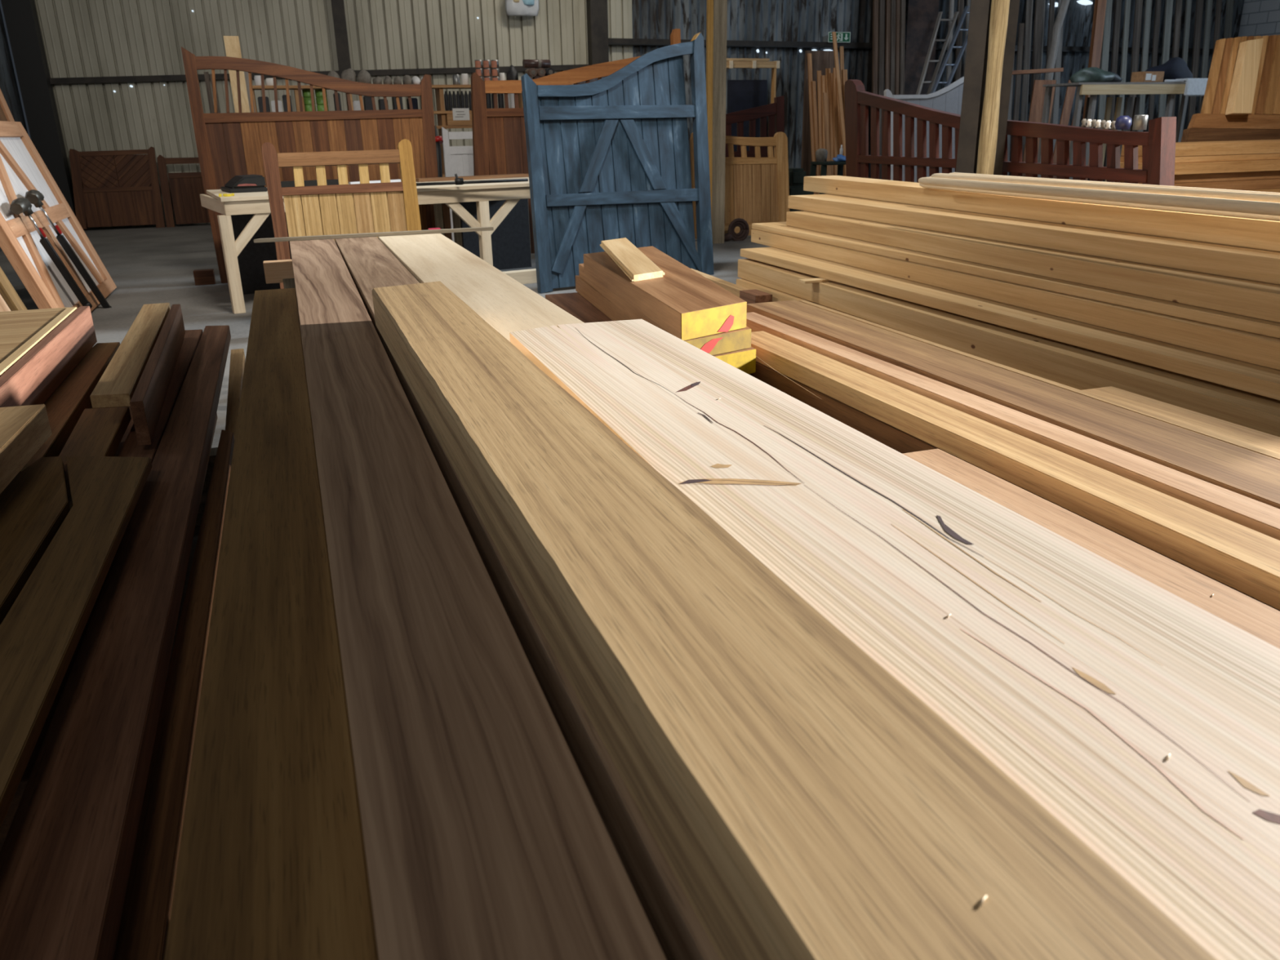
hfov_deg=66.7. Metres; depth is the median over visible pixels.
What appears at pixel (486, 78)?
tin
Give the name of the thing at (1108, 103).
board
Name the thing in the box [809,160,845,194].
plastic stool
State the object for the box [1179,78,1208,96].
roll
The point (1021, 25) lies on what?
board
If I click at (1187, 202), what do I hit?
wooden plank
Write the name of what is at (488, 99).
bottle
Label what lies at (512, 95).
bottle
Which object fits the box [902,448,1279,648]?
board
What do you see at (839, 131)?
batten
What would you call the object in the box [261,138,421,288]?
gate
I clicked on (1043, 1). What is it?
board
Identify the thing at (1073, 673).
plank
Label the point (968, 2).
board
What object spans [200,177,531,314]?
workbench
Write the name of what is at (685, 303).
timber
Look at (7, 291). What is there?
board
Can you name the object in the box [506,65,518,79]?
bag
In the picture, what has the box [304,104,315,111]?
can
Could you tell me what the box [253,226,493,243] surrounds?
batten
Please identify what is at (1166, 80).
tray
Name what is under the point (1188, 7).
board
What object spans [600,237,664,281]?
tongued offcut
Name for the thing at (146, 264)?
floor
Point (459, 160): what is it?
gate
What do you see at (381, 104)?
box
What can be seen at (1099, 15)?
board
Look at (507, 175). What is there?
plank
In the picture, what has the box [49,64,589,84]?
trim
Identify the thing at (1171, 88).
workbench
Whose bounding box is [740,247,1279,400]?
softwood timber
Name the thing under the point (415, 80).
wrapped bundle
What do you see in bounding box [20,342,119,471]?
board
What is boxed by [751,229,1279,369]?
softwood timber
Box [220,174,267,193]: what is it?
tool case
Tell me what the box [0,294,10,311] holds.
board
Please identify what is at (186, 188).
gate
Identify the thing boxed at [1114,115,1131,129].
tub
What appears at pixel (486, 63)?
tin
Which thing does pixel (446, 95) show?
bottle
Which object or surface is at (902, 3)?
leaning timber
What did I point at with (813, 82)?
batten
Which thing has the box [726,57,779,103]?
surround
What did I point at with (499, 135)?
gate
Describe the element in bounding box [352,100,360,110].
box
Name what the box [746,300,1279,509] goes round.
board
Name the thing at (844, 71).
batten
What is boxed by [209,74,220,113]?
strip
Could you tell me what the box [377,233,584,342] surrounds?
plank
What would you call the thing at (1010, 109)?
board
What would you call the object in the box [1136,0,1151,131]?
board
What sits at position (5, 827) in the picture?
timber
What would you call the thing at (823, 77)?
batten
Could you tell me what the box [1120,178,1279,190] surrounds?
board
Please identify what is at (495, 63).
tin
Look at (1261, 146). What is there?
board
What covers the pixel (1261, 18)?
wall
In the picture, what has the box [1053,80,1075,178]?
board
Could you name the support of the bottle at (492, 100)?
on the shelf unit
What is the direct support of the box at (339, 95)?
on the shelf unit
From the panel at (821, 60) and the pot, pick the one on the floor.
the panel at (821, 60)
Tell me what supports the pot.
on the plastic stool
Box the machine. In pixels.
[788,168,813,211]
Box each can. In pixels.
[302,89,314,97]
[303,97,315,105]
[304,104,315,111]
[315,88,327,97]
[315,97,328,104]
[316,104,328,111]
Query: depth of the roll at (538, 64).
12.92 m
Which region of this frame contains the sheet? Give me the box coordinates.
[904,0,938,94]
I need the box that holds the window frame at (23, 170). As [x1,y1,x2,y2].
[0,120,116,311]
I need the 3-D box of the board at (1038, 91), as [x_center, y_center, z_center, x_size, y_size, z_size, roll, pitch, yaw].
[6.581,-5.614,16.143,0.574,1.907,0.110,-8,21,-18]
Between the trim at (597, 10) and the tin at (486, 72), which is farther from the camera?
the trim at (597, 10)
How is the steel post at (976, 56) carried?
on the floor
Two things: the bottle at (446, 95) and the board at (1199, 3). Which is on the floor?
the board at (1199, 3)
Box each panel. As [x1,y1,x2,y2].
[0,306,76,376]
[800,50,835,183]
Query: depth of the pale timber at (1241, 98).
8.08 m
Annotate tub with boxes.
[253,75,261,85]
[265,78,273,85]
[452,74,460,84]
[461,73,469,84]
[499,72,505,80]
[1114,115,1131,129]
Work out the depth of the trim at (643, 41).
17.30 m
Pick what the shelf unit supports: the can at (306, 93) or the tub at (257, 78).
the tub at (257, 78)
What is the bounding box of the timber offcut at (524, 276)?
[502,268,537,284]
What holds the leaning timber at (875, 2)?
on the floor
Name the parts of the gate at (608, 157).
rail, rail, rail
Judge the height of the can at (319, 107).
0.089 m
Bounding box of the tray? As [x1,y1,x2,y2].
[1164,79,1184,82]
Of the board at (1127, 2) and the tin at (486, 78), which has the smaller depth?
the tin at (486, 78)
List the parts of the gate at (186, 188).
rail, rail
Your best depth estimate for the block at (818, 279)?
5.32 m
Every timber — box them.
[0,406,217,851]
[371,280,1215,959]
[433,203,444,235]
[441,203,452,240]
[452,210,462,247]
[545,292,612,323]
[575,275,755,373]
[578,263,751,355]
[583,245,746,340]
[736,278,906,333]
[737,258,1279,436]
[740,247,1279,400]
[751,222,1279,338]
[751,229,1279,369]
[786,210,1279,322]
[787,194,1279,284]
[803,175,1279,251]
[871,0,878,94]
[877,0,884,179]
[884,0,890,90]
[889,0,895,94]
[894,0,900,94]
[898,0,905,94]
[1225,38,1263,115]
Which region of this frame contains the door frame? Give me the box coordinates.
[0,88,14,121]
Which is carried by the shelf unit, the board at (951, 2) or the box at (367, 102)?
the box at (367, 102)
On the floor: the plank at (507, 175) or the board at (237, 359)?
the board at (237, 359)
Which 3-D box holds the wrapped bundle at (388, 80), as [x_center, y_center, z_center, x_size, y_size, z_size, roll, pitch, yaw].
[-3.242,-5.130,12.489,0.113,0.117,0.241,-8,21,-18]
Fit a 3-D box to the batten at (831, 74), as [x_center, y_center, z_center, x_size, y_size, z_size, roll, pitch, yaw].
[3.251,-5.763,16.445,0.075,2.097,0.551,-2,20,-2]
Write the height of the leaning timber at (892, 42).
3.983 m
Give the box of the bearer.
[195,447,217,528]
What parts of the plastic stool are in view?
leg, leg, seat, leg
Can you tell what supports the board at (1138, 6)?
on the floor
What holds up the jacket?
on the workbench at (1171, 88)
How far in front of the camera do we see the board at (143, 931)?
1.33 m
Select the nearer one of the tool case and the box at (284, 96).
the tool case
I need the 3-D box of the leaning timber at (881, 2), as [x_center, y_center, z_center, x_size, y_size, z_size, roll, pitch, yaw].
[4.271,-7.075,17.242,0.105,3.982,1.073,-1,20,1]
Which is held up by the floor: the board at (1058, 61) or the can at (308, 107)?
the board at (1058, 61)
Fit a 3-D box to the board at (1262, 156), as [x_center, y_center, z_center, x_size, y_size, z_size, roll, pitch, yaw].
[5.082,-2.625,7.858,2.600,0.044,0.450,-8,21,-18]
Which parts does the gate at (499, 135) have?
rail, rail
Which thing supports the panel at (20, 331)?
on the timber
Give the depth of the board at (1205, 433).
2.47 m
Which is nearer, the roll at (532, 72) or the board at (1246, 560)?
the board at (1246, 560)
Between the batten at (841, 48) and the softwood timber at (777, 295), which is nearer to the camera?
the softwood timber at (777, 295)
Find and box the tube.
[840,144,843,155]
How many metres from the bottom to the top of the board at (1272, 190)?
0.093 m
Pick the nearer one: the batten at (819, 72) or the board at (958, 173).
the board at (958, 173)
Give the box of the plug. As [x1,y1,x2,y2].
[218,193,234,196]
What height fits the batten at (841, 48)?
2.505 m
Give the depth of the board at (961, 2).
17.62 m
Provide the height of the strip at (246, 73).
1.974 m
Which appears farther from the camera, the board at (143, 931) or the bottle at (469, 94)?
the bottle at (469, 94)
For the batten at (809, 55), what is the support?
on the floor
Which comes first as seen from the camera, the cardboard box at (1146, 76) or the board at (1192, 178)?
the board at (1192, 178)
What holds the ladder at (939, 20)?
on the floor
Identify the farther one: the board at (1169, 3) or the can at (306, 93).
the board at (1169, 3)
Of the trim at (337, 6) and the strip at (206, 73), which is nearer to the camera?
the strip at (206, 73)
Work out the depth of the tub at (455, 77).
12.70 m
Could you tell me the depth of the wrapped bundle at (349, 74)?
12.24 m
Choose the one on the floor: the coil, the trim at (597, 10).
the coil
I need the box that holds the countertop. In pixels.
[205,177,529,201]
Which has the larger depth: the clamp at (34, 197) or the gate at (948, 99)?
the gate at (948, 99)
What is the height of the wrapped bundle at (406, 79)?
0.127 m
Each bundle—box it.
[328,70,340,78]
[341,68,356,81]
[357,69,371,83]
[372,76,382,84]
[383,75,392,84]
[393,75,401,84]
[402,75,411,84]
[411,75,420,84]
[1069,66,1115,82]
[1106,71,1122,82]
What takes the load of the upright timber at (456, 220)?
on the floor
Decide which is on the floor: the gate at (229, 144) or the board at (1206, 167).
the gate at (229, 144)
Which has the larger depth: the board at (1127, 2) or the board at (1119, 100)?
the board at (1127, 2)
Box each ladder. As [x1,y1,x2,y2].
[915,11,959,94]
[930,5,969,93]
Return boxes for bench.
[1012,67,1063,123]
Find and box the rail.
[280,179,338,187]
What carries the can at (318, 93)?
on the can at (319, 100)
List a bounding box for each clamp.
[9,197,92,308]
[24,189,111,308]
[416,173,528,186]
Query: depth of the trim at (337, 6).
14.89 m
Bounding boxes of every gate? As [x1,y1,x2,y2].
[68,146,164,229]
[156,154,210,227]
[181,46,437,283]
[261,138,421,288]
[441,126,474,241]
[470,28,680,253]
[520,32,714,293]
[689,131,789,239]
[725,95,784,157]
[844,79,1176,186]
[884,76,964,182]
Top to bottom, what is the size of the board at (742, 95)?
1.962 m
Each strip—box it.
[204,71,214,113]
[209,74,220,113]
[244,71,255,112]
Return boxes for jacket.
[1146,57,1192,82]
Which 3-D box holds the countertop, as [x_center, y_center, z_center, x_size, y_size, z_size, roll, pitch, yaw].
[-2.122,-2.544,8.443,3.050,0.028,1.280,-12,23,-29]
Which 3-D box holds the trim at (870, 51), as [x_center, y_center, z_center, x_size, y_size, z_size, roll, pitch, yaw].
[4.361,-7.910,17.753,0.250,5.200,0.260,-8,21,-18]
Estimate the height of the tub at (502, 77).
0.150 m
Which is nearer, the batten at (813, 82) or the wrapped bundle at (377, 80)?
the wrapped bundle at (377, 80)
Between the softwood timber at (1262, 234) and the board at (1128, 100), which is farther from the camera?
the board at (1128, 100)
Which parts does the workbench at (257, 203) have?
leg, white strip, leg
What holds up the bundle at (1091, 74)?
on the workbench at (1171, 88)
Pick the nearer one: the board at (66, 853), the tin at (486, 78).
the board at (66, 853)
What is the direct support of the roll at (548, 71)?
on the roll
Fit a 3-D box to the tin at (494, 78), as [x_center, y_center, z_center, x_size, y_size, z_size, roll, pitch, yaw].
[-1.908,-5.289,12.887,0.104,0.100,0.104,-8,21,-18]
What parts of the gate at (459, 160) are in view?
rail, rail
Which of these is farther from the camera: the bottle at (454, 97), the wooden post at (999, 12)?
the bottle at (454, 97)
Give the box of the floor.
[0,222,772,688]
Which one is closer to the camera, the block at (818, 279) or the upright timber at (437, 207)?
the block at (818, 279)
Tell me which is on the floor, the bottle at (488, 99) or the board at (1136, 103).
the board at (1136, 103)
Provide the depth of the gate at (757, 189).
11.79 m
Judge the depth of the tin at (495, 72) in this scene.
12.81 m
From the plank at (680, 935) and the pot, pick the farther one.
the pot
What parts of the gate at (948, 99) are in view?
rail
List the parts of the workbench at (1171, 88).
leg, leg, leg, leg, leg, leg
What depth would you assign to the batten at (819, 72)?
16.43 m
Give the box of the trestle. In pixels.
[262,259,296,293]
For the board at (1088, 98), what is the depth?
14.84 m
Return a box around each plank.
[164,288,378,959]
[289,239,666,959]
[334,236,720,959]
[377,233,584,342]
[415,173,528,182]
[509,319,1279,959]
[918,177,1279,216]
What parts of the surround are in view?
rail, leg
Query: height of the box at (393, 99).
0.188 m
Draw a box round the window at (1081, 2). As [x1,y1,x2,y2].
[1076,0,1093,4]
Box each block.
[192,268,215,285]
[739,288,772,303]
[798,277,833,283]
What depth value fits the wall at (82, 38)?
15.28 m
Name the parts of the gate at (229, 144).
rail, rail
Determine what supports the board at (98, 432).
on the board at (131, 448)
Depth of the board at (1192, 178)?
7.50 m
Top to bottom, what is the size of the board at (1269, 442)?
0.035 m
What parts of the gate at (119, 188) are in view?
rail, rail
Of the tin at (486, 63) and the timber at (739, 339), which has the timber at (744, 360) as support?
the timber at (739, 339)
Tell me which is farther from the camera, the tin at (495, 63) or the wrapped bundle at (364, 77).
the tin at (495, 63)
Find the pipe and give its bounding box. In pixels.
[1044,0,1070,79]
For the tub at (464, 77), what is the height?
0.140 m
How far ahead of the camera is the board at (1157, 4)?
18.60 m
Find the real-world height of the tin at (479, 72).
0.100 m
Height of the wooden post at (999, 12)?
3.302 m
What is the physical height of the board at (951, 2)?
3.750 m
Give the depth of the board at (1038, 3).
18.14 m
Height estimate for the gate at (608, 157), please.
2.080 m
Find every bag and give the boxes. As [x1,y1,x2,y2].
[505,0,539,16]
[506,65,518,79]
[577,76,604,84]
[832,154,845,161]
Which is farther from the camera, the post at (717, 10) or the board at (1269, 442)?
the post at (717, 10)
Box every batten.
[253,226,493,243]
[807,53,817,194]
[811,80,819,194]
[817,70,822,176]
[821,75,827,194]
[822,92,831,194]
[825,68,830,146]
[829,72,834,175]
[831,31,846,176]
[832,67,838,175]
[835,79,842,154]
[839,46,844,176]
[842,69,847,176]
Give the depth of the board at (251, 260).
8.36 m
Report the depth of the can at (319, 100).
12.24 m
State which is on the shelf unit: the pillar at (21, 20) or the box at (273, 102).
the box at (273, 102)
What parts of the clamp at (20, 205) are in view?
chrome rod, red lever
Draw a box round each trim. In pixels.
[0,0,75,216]
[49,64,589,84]
[330,0,351,77]
[586,0,608,76]
[608,38,1213,54]
[608,43,1213,53]
[866,0,885,178]
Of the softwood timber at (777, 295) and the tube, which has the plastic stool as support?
the tube
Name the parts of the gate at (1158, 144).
rail, rail, fixing knob, fixing knob, fixing knob, fixing knob, fixing knob, fixing knob, fixing knob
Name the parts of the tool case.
lid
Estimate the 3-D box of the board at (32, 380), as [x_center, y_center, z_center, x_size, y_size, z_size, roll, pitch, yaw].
[-1.813,-0.351,2.978,0.033,0.136,1.440,-8,21,-18]
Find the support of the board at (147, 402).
on the board at (131, 448)
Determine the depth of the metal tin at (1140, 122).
5.45 m
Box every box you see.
[257,96,270,112]
[271,100,283,111]
[282,94,293,111]
[302,96,305,111]
[333,93,342,111]
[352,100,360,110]
[363,96,373,110]
[377,98,388,110]
[391,97,403,109]
[406,97,418,109]
[444,108,471,125]
[1130,71,1164,82]
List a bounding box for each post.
[706,0,727,244]
[955,0,1019,175]
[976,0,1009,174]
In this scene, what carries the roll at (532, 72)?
on the roll
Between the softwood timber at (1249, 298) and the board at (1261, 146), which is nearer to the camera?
the softwood timber at (1249, 298)
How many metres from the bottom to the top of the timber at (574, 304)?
0.144 m
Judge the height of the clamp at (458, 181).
0.088 m
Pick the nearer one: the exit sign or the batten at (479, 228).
the batten at (479, 228)
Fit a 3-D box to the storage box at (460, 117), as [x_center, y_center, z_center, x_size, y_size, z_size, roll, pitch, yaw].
[-2.388,-4.812,12.886,0.391,0.208,0.368,-8,21,-18]
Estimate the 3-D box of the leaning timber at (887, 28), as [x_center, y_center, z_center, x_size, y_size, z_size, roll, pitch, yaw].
[4.390,-7.087,17.267,0.085,3.983,1.034,-1,20,1]
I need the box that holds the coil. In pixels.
[724,217,749,241]
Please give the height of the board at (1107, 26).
3.753 m
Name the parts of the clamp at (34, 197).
chrome rod, red lever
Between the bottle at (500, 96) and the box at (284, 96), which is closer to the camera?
the box at (284, 96)
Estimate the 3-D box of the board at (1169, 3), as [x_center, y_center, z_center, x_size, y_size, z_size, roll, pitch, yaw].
[10.159,-7.670,18.864,0.152,3.792,0.440,-9,22,-21]
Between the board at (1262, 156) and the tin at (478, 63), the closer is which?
the board at (1262, 156)
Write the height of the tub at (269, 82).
0.090 m
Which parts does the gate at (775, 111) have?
rail, rail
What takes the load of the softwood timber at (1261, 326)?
on the softwood timber at (1263, 350)
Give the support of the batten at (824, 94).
on the floor
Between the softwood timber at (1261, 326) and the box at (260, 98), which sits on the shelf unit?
the box at (260, 98)
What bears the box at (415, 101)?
on the shelf unit
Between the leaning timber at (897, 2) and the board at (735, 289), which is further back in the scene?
the leaning timber at (897, 2)
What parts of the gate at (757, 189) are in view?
rail, rail, rail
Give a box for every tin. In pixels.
[474,59,483,68]
[475,68,483,76]
[482,59,491,68]
[483,68,491,76]
[484,76,492,80]
[490,59,498,68]
[491,68,499,76]
[492,76,499,80]
[1132,115,1148,129]
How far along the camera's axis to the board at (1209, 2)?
18.96 m
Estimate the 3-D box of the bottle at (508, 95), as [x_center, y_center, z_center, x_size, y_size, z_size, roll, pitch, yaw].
[-1.777,-5.081,13.001,0.080,0.250,0.076,-8,21,-18]
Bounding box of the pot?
[815,148,827,161]
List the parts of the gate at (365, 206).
rail, rail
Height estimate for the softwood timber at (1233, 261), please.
0.083 m
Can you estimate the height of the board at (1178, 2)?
3.798 m
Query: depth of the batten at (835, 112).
16.38 m
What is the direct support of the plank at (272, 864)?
on the trestle
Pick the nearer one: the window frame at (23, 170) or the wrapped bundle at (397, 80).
the window frame at (23, 170)
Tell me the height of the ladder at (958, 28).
3.196 m
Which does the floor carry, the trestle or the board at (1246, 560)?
the trestle
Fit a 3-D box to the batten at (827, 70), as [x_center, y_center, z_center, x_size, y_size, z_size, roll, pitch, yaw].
[3.210,-5.811,16.467,0.083,2.172,0.556,-3,20,-6]
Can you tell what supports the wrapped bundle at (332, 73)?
on the shelf unit
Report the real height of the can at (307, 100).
0.089 m
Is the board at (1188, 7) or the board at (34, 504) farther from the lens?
the board at (1188, 7)
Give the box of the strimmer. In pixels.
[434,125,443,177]
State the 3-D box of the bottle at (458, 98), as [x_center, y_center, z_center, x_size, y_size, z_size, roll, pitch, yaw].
[-2.391,-4.992,12.803,0.050,0.240,0.048,-8,21,-18]
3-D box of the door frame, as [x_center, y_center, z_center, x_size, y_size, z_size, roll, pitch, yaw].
[-5.448,-2.843,8.487,0.538,2.363,0.700,-8,21,-18]
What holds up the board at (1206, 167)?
on the board at (1192, 178)
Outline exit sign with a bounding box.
[827,31,850,42]
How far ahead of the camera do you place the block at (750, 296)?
5.75 m
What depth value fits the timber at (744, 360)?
3.67 m
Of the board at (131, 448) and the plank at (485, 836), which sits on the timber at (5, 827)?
the board at (131, 448)
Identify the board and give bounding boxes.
[0,266,27,311]
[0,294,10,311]
[0,306,97,407]
[0,324,231,959]
[0,404,52,493]
[0,455,151,828]
[0,456,70,624]
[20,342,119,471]
[58,407,131,509]
[89,302,170,408]
[113,429,234,959]
[118,328,203,537]
[129,303,185,445]
[223,35,249,112]
[225,348,245,439]
[231,212,291,294]
[458,198,531,270]
[691,268,749,297]
[726,80,767,151]
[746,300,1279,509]
[746,311,1279,540]
[748,361,1279,611]
[751,330,1279,609]
[799,300,1279,460]
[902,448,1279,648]
[946,0,954,84]
[954,0,964,81]
[963,0,970,76]
[1007,53,1014,175]
[1009,22,1024,175]
[1020,0,1033,161]
[1022,80,1056,177]
[1029,0,1042,111]
[1038,0,1045,79]
[1045,0,1054,66]
[1051,0,1063,152]
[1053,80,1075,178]
[1081,0,1106,180]
[1082,386,1279,454]
[1083,97,1089,127]
[1097,0,1112,128]
[1102,97,1112,166]
[1103,0,1121,182]
[1105,97,1122,182]
[1118,0,1130,130]
[1120,97,1132,162]
[1120,139,1279,156]
[1120,153,1279,163]
[1120,159,1279,174]
[1120,170,1279,183]
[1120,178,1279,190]
[1127,0,1142,131]
[1129,97,1140,131]
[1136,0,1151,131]
[1146,0,1161,132]
[1157,0,1173,117]
[1171,0,1182,116]
[1177,0,1191,122]
[1186,0,1203,128]
[1198,0,1213,112]
[1223,0,1233,38]
[1244,188,1279,192]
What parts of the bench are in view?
leg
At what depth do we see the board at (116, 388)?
2.86 m
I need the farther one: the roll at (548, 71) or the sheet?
the sheet
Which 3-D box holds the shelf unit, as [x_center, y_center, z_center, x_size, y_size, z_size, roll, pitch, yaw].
[-2.567,-4.302,13.067,4.798,1.856,0.450,-8,21,-18]
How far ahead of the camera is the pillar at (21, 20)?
13.67 m
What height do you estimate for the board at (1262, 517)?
0.050 m
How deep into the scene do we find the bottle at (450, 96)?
12.76 m
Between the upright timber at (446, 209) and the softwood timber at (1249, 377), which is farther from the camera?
the upright timber at (446, 209)
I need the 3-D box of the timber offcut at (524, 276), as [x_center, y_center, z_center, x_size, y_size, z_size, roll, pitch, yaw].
[-1.089,-1.810,8.689,0.420,0.110,0.120,-12,23,-29]
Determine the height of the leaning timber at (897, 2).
3.983 m
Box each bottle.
[444,91,448,111]
[448,91,453,111]
[452,91,457,108]
[456,91,461,108]
[460,91,464,108]
[464,91,468,108]
[468,90,471,110]
[485,93,491,108]
[491,93,493,108]
[497,93,504,108]
[503,93,510,107]
[510,93,515,107]
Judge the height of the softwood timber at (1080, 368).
0.115 m
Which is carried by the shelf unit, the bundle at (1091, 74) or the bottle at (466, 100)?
the bottle at (466, 100)
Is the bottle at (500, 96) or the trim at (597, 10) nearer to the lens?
the bottle at (500, 96)
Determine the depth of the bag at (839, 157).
13.30 m
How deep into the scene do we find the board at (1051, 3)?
18.18 m
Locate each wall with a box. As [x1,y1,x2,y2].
[0,8,27,251]
[34,0,1244,228]
[1238,0,1279,36]
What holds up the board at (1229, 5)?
on the floor
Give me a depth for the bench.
15.87 m
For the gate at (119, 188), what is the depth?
14.31 m
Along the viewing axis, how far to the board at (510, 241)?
9.53 m
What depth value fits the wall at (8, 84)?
13.42 m
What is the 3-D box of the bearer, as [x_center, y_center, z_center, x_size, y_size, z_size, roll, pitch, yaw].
[-2.149,0.112,3.232,1.500,0.258,0.100,-8,21,-18]
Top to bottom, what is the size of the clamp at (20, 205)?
0.829 m
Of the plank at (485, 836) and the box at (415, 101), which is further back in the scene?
the box at (415, 101)
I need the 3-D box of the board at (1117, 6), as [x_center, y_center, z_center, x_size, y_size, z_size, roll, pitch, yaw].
[8.992,-7.496,18.490,0.131,3.759,0.434,-7,21,-16]
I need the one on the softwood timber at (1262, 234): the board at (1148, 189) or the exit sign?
the board at (1148, 189)
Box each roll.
[522,59,551,68]
[524,67,537,76]
[535,67,546,76]
[542,67,554,76]
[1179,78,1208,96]
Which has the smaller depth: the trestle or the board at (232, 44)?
the trestle
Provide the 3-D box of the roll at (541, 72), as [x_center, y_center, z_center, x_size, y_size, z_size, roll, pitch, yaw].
[-1.347,-5.460,13.033,0.102,0.102,0.288,-8,21,-18]
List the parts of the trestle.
leg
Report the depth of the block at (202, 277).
8.95 m
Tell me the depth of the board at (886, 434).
2.54 m
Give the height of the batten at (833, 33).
2.720 m
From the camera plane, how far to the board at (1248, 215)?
4.09 m
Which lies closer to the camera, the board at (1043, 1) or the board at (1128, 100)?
the board at (1128, 100)
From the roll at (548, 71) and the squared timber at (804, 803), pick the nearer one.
the squared timber at (804, 803)
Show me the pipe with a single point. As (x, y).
(1055, 34)
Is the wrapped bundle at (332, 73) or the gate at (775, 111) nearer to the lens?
the wrapped bundle at (332, 73)
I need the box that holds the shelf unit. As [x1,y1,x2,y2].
[252,84,578,177]
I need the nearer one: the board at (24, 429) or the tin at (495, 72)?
the board at (24, 429)
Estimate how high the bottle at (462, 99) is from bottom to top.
0.240 m
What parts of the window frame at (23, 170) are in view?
rail, rail, rail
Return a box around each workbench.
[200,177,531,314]
[1037,81,1204,179]
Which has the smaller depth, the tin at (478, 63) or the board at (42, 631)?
the board at (42, 631)
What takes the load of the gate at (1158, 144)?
on the floor
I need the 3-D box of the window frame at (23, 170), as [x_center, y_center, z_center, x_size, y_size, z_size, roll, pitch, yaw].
[-4.617,-1.994,7.445,0.545,1.435,2.320,-8,21,-18]

